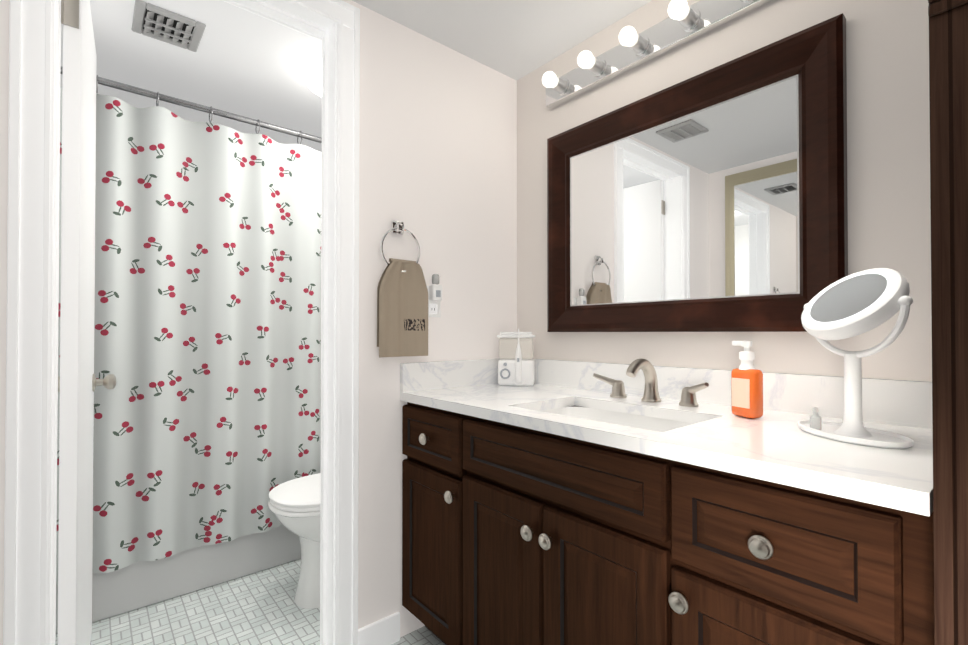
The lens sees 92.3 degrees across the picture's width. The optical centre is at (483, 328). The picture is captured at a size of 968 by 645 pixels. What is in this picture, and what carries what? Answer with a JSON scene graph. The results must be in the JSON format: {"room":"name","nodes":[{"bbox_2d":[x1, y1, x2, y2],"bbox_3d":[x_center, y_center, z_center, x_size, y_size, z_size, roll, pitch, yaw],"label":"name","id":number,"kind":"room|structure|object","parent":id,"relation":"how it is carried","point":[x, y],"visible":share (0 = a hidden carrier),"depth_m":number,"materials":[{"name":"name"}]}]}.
{"room":"bathroom","nodes":[
{"label":"bathroom","id":0,"kind":"room"},
{"bbox_2d":[55,559,444,644],"bbox_3d":[-0.659,1.117,1.038,2.660,0.080,3.870,0,-1,-40],"label":"floor","id":1,"kind":"structure","parent":0,"point":[260,608],"depth_m":1.73,"materials":[{"name":"tile"}]},
{"bbox_2d":[56,526,300,633],"bbox_3d":[-1.516,0.873,2.177,2.289,0.430,0.822,0,-1,-40],"label":"bathtub","id":2,"kind":"object","parent":1,"relation":"on","point":[136,585],"visible":0.04,"depth_m":1.90,"materials":[{"name":"grey ceramic"}]},
{"bbox_2d":[268,473,320,608],"bbox_3d":[-0.480,0.696,2.052,0.869,0.782,0.437,0,-1,-40],"label":"toilet","id":3,"kind":"object","parent":1,"relation":"on","point":[294,505],"visible":0.19,"depth_m":1.81,"materials":[{"name":"white ceramic"}]},
{"bbox_2d":[400,395,934,644],"bbox_3d":[0.348,0.664,1.286,0.600,0.830,1.349,0,-1,-40],"label":"bathroom vanity","id":4,"kind":"object","parent":1,"relation":"on","point":[560,502],"depth_m":0.93,"materials":[{"name":"brown wood"}]},
{"bbox_2d":[400,383,932,506],"bbox_3d":[0.359,0.235,1.300,0.572,0.030,1.349,0,-1,-40],"label":"countertop","id":5,"kind":"structure","parent":4,"relation":"on","point":[774,442],"depth_m":0.93,"materials":[{"name":"white stone"}]},
{"bbox_2d":[497,328,534,385],"bbox_3d":[0.127,0.112,1.832,0.146,0.223,0.131,0,-1,8],"label":"water flosser","id":6,"kind":"object","parent":5,"relation":"on","point":[516,364],"visible":1,"depth_m":1.80,"materials":[{"name":"white plastic"}]},
{"bbox_2d":[536,399,695,430],"bbox_3d":[0.334,0.317,1.242,0.308,0.159,0.477,0,-1,-40],"label":"sink","id":7,"kind":"object","parent":5,"relation":"in","point":[658,420],"depth_m":1.39,"materials":[{"name":"white ceramic"}]},
{"bbox_2d":[593,358,708,406],"bbox_3d":[0.471,0.154,1.379,0.152,0.131,0.375,0,-1,-40],"label":"faucet","id":8,"kind":"object","parent":5,"relation":"on","point":[651,392],"visible":1,"depth_m":1.39,"materials":[{"name":"silver metal"}]},
{"bbox_2d":[731,341,762,418],"bbox_3d":[0.642,0.124,1.142,0.043,0.187,0.071,0,-1,-22],"label":"soap bottle","id":9,"kind":"object","parent":5,"relation":"on","point":[746,389],"visible":1,"depth_m":1.12,"materials":[{"name":"orange plastic"}]},
{"bbox_2d":[798,268,913,448],"bbox_3d":[0.726,0.048,0.922,0.158,0.335,0.198,0,-1,-40],"label":"makeup mirror","id":10,"kind":"object","parent":5,"relation":"on","point":[856,304],"visible":1,"depth_m":0.90,"materials":[{"name":"white plastic"}]},
{"bbox_2d":[810,407,821,429],"bbox_3d":[0.677,0.184,0.949,0.019,0.047,0.020,0,-1,-40],"label":"bottle","id":11,"kind":"object","parent":10,"relation":"on","point":[815,420],"visible":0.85,"depth_m":0.94,"materials":[{"name":"white"}]},
{"bbox_2d":[928,0,967,644],"bbox_3d":[0.995,-0.006,0.512,0.617,2.156,0.708,0,-1,-40],"label":"tall cabinet","id":12,"kind":"object","parent":1,"relation":"on","point":[948,59],"visible":1,"depth_m":0.57,"materials":[{"name":"brown wood"}]},
{"bbox_2d":[0,0,515,644],"bbox_3d":[-0.841,-0.001,1.242,2.430,2.160,0.100,0,-1,-40],"label":"wall","id":13,"kind":"structure","parent":0,"point":[454,160],"depth_m":1.67,"materials":[{"name":"grey paint"}]},
{"bbox_2d":[58,0,115,644],"bbox_3d":[-1.207,0.046,1.409,0.163,2.046,0.618,0,-1,-40],"label":"door","id":14,"kind":"structure","parent":13,"relation":"in","point":[78,382],"depth_m":1.17,"materials":[{"name":"white wood"}]},
{"bbox_2d":[3,0,359,644],"bbox_3d":[-0.759,0.015,1.307,0.805,2.129,0.138,0,-1,-40],"label":"door frame","id":15,"kind":"structure","parent":13,"relation":"attached to","point":[30,522],"depth_m":1.05,"materials":[{"name":"white wood"}]},
{"bbox_2d":[358,612,399,644],"bbox_3d":[-0.784,1.031,1.206,1.282,0.095,0.014,0,-1,-40],"label":"baseboard","id":16,"kind":"structure","parent":13,"relation":"attached to","point":[385,631],"depth_m":1.57,"materials":[{"name":"white wood"}]},
{"bbox_2d":[377,220,427,357],"bbox_3d":[-0.281,-0.139,1.616,0.195,0.473,0.052,0,-1,-40],"label":"towel ring","id":17,"kind":"object","parent":13,"relation":"attached to","point":[402,309],"visible":0.96,"depth_m":1.61,"materials":[{"name":"beige fabric"}]},
{"bbox_2d":[427,274,441,316],"bbox_3d":[-0.179,-0.120,1.709,0.070,0.157,0.040,0,-1,-40],"label":"electrical outlet","id":18,"kind":"object","parent":13,"relation":"attached to","point":[434,297],"visible":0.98,"depth_m":1.70,"materials":[{"name":"white plastic"}]},
{"bbox_2d":[400,359,499,390],"bbox_3d":[-0.077,0.174,1.803,0.553,0.100,0.018,0,-1,-40],"label":"backsplash","id":19,"kind":"structure","parent":13,"relation":"attached to","point":[460,373],"depth_m":1.74,"materials":[{"name":"white stone"}]},
{"bbox_2d":[60,0,651,151],"bbox_3d":[-0.659,-1.123,1.060,2.660,0.080,3.870,0,-1,-40],"label":"ceiling","id":20,"kind":"structure","parent":0,"point":[242,62],"depth_m":1.78,"materials":[{"name":"grey paint"}]},
{"bbox_2d":[132,0,205,51],"bbox_3d":[-1.123,-1.066,1.656,0.200,0.020,0.200,0,-1,-40],"label":"ceiling vent","id":21,"kind":"object","parent":20,"relation":"in","point":[163,25],"visible":1,"depth_m":1.64,"materials":[{"name":"grey metal"}]},
{"bbox_2d":[298,52,321,96],"bbox_3d":[-0.622,-1.025,1.960,0.304,0.096,0.304,0,-1,-40],"label":"ceiling light","id":22,"kind":"object","parent":20,"relation":"attached to","point":[310,69],"visible":0.23,"depth_m":1.86,"materials":[{"name":"white glass"}]},
{"bbox_2d":[516,0,931,381],"bbox_3d":[0.319,0.005,1.874,0.100,2.160,3.870,0,-1,-40],"label":"wall","id":23,"kind":"structure","parent":0,"point":[887,41],"depth_m":1.19,"materials":[{"name":"grey paint"}]},
{"bbox_2d":[542,0,772,108],"bbox_3d":[0.539,-0.926,1.437,0.134,0.090,1.005,0,-1,-40],"label":"sconce","id":24,"kind":"object","parent":23,"relation":"attached to","point":[684,22],"visible":1,"depth_m":1.49,"materials":[{"name":"white glass"}]},
{"bbox_2d":[547,13,847,331],"bbox_3d":[0.563,-0.370,1.478,0.036,0.762,0.945,0,-1,-40],"label":"mirror","id":25,"kind":"object","parent":23,"relation":"attached to","point":[713,199],"visible":0.94,"depth_m":1.36,"materials":[{"name":"brown wood"}]},
{"bbox_2d":[533,359,932,426],"bbox_3d":[0.570,0.171,1.478,0.019,0.100,1.349,0,-1,-40],"label":"backsplash","id":26,"kind":"structure","parent":23,"relation":"attached to","point":[909,403],"depth_m":1.22,"materials":[{"name":"white stone"}]},
{"bbox_3d":[-1.291,0.006,1.922,2.299,2.160,1.519,0,-1,-40],"label":"wall","id":27,"kind":"structure","parent":0,"visible":0},
{"bbox_2d":[56,67,321,584],"bbox_3d":[-1.231,-0.020,1.849,2.294,1.830,0.064,0,-1,-40],"label":"shower curtain","id":28,"kind":"object","parent":27,"relation":"attached to","point":[207,354],"visible":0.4,"depth_m":1.91,"materials":[{"name":"white fabric"}]}
]}

